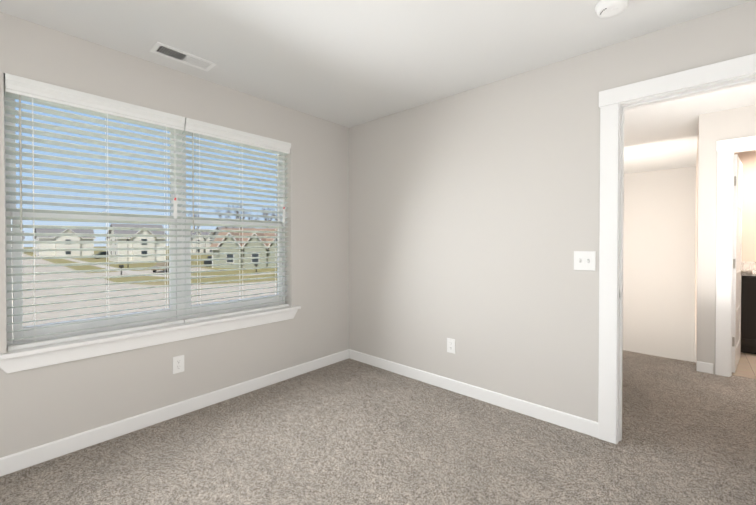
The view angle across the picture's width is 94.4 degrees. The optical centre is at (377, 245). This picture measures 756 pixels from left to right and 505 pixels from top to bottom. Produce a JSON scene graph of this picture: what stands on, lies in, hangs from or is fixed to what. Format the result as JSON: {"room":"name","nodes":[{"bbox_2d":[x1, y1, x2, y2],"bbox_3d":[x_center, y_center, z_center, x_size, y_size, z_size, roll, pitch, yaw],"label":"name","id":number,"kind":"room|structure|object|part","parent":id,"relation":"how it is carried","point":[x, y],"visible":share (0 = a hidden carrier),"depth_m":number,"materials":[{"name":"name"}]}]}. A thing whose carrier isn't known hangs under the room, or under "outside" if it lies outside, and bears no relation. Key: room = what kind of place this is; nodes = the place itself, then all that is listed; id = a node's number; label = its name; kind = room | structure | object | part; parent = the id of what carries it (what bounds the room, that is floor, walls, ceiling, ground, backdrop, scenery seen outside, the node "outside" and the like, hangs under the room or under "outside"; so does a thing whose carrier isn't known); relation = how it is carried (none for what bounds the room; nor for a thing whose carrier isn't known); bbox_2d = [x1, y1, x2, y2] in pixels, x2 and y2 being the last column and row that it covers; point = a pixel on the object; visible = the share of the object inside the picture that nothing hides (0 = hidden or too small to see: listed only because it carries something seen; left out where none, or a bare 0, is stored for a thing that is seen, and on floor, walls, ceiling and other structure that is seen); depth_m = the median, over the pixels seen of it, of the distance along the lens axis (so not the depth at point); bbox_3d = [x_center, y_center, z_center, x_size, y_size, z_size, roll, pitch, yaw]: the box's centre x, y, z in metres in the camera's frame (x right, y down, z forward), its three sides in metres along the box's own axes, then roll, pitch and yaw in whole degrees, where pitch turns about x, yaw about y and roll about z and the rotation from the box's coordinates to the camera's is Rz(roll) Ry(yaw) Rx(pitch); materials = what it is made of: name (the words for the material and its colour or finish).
{"room":"empty bedroom","nodes":[
{"label":"empty bedroom","id":0,"kind":"room"},
{"bbox_2d":[0,12,348,457],"bbox_3d":[-1.474,-0.014,2.548,0.180,2.440,3.540,1,1,42],"label":"wall","id":1,"kind":"structure","parent":0,"point":[43,405],"depth_m":2.52,"materials":[{"name":"grey paint"}]},
{"bbox_2d":[4,79,284,347],"bbox_3d":[-1.484,-0.180,2.610,0.080,1.480,1.780,1,1,42],"label":"window","id":2,"kind":"structure","parent":1,"relation":"in","point":[38,316],"depth_m":2.36,"materials":[{"name":"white glass"}]},
{"bbox_2d":[5,73,184,350],"bbox_3d":[-1.707,-0.175,2.213,0.101,1.477,0.880,1,1,42],"label":"window blind","id":3,"kind":"object","parent":2,"relation":"attached to","point":[19,88],"visible":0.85,"depth_m":2.15,"materials":[{"name":"white plastic"}]},
{"bbox_2d":[182,118,290,322],"bbox_3d":[-1.115,-0.182,2.874,0.101,1.477,0.880,1,1,42],"label":"window blind","id":4,"kind":"object","parent":2,"relation":"attached to","point":[205,130],"visible":0.98,"depth_m":2.83,"materials":[{"name":"white plastic"}]},
{"bbox_2d":[0,306,300,373],"bbox_3d":[-1.396,0.617,2.546,0.143,0.111,1.910,1,1,42],"label":"window sill","id":5,"kind":"structure","parent":1,"relation":"attached to","point":[18,360],"depth_m":2.25,"materials":[{"name":"white wood"}]},
{"bbox_2d":[0,349,347,476],"bbox_3d":[-1.392,1.159,2.507,0.013,0.095,3.270,1,1,42],"label":"baseboard","id":6,"kind":"structure","parent":1,"relation":"attached to","point":[14,462],"depth_m":2.33,"materials":[{"name":"white wood"}]},
{"bbox_2d":[173,355,183,373],"bbox_3d":[-1.414,0.842,2.483,0.007,0.118,0.074,1,1,42],"label":"outlet","id":7,"kind":"object","parent":1,"relation":"attached to","point":[178,364],"visible":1,"depth_m":2.48,"materials":[{"name":"white plastic"}]},
{"bbox_2d":[0,0,755,173],"bbox_3d":[1.841,-1.298,2.922,4.600,0.120,8.540,1,1,42],"label":"ceiling","id":8,"kind":"structure","parent":0,"point":[348,63],"depth_m":2.13,"materials":[{"name":"white paint"}]},
{"bbox_2d":[149,42,216,71],"bbox_3d":[-1.267,-1.228,2.290,0.150,0.007,0.355,1,1,42],"label":"ceiling vent","id":9,"kind":"object","parent":8,"relation":"in","point":[167,51],"visible":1,"depth_m":2.28,"materials":[{"name":"white plastic"}]},
{"bbox_2d":[595,0,629,17],"bbox_3d":[1.182,-1.202,1.768,0.148,0.048,0.148,1,1,42],"label":"smoke detector","id":10,"kind":"object","parent":8,"relation":"attached to","point":[607,8],"visible":1,"depth_m":1.75,"materials":[{"name":"white plastic"}]},
{"bbox_2d":[0,350,755,504],"bbox_3d":[0.926,1.263,1.928,4.600,0.100,5.800,1,1,42],"label":"floor carpet","id":11,"kind":"object","parent":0,"point":[348,431],"visible":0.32,"depth_m":2.05,"materials":[{"name":"beige carpet"}]},
{"bbox_2d":[349,0,755,421],"bbox_3d":[1.027,-0.015,2.604,3.470,2.440,0.120,1,1,42],"label":"wall","id":12,"kind":"structure","parent":0,"point":[474,219],"depth_m":2.62,"materials":[{"name":"grey paint"}]},
{"bbox_2d":[447,338,454,353],"bbox_3d":[0.606,0.830,2.904,0.074,0.118,0.007,1,1,42],"label":"outlet","id":13,"kind":"object","parent":12,"relation":"attached to","point":[450,345],"visible":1,"depth_m":2.90,"materials":[{"name":"white plastic"}]},
{"bbox_2d":[348,349,597,437],"bbox_3d":[0.552,1.154,2.952,2.253,0.095,0.013,1,1,42],"label":"baseboard","id":14,"kind":"structure","parent":12,"relation":"attached to","point":[579,424],"depth_m":2.68,"materials":[{"name":"white wood"}]},
{"bbox_2d":[574,251,595,270],"bbox_3d":[1.323,0.097,2.246,0.122,0.122,0.019,1,1,42],"label":"switch plate","id":15,"kind":"object","parent":12,"relation":"attached to","point":[584,260],"visible":1,"depth_m":2.25,"materials":[{"name":"white plastic"}]},
{"bbox_2d":[622,166,695,361],"bbox_3d":[4.725,1.500,6.020,1.300,5.540,0.120,1,1,42],"label":"wall","id":16,"kind":"structure","parent":0,"point":[659,218],"depth_m":5.90,"materials":[{"name":"grey paint"}]},
{"bbox_2d":[694,112,717,373],"bbox_3d":[4.110,1.516,4.449,0.120,5.540,3.040,1,1,42],"label":"wall","id":17,"kind":"structure","parent":0,"point":[713,127],"depth_m":3.30,"materials":[{"name":"grey paint"}]},
{"bbox_2d":[598,53,755,443],"bbox_3d":[2.630,0.124,2.484,1.477,2.166,2.508,1,1,42],"label":"door frame","id":18,"kind":"structure","parent":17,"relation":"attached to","point":[610,100],"depth_m":2.15,"materials":[{"name":"white wood"}]},
{"bbox_3d":[2.651,0.165,2.466,2.382,2.084,0.787,0,1,-32],"label":"door jamb set","id":19,"kind":"part","parent":18,"relation":"part of","materials":[{"name":"white wood"}]},
{"bbox_2d":[732,154,751,372],"bbox_3d":[3.608,0.168,3.479,0.204,2.033,0.712,1,1,42],"label":"bathroom door","id":20,"kind":"structure","parent":17,"relation":"in","point":[738,271],"depth_m":3.34,"materials":[{"name":"white wood"}]},
{"bbox_2d":[718,105,755,140],"bbox_3d":[3.757,-0.016,2.789,1.550,2.440,0.120,1,1,42],"label":"wall","id":21,"kind":"structure","parent":0,"point":[737,122],"depth_m":3.16,"materials":[{"name":"grey paint"}]},
{"bbox_2d":[732,352,755,379],"bbox_3d":[4.324,1.245,3.435,1.550,0.104,1.700,1,1,42],"label":"floor","id":22,"kind":"structure","parent":0,"point":[746,367],"depth_m":3.46,"materials":[{"name":"brown wood"}]},
{"bbox_2d":[741,277,755,353],"bbox_3d":[4.311,0.757,3.986,0.487,0.862,0.646,1,1,42],"label":"base cabinet","id":23,"kind":"object","parent":22,"relation":"on","point":[748,313],"depth_m":3.82,"materials":[{"name":"black wood"}]},
{"bbox_2d":[741,269,755,276],"bbox_3d":[4.589,0.313,3.724,1.276,0.030,0.658,1,1,42],"label":"countertop","id":24,"kind":"structure","parent":23,"relation":"on","point":[753,270],"depth_m":3.83,"materials":[{"name":"beige stone"}]},
{"bbox_2d":[734,150,755,261],"bbox_3d":[4.807,-0.030,4.050,1.430,2.440,0.120,1,1,42],"label":"wall","id":25,"kind":"structure","parent":0,"point":[747,159],"depth_m":4.24,"materials":[{"name":"beige paint"}]},
{"bbox_2d":[741,261,755,268],"bbox_3d":[4.802,0.246,3.961,1.276,0.100,0.020,1,1,42],"label":"backsplash","id":26,"kind":"structure","parent":25,"relation":"attached to","point":[745,265],"depth_m":4.24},
{"bbox_3d":[-132.788,2.794,170.811,419.700,0.500,580.000,1,1,42],"label":"ground","id":27,"kind":"structure","parent":0,"visible":0},
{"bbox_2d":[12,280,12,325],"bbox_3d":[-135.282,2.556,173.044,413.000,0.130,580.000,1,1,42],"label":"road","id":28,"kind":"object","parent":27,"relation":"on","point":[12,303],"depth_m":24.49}
]}

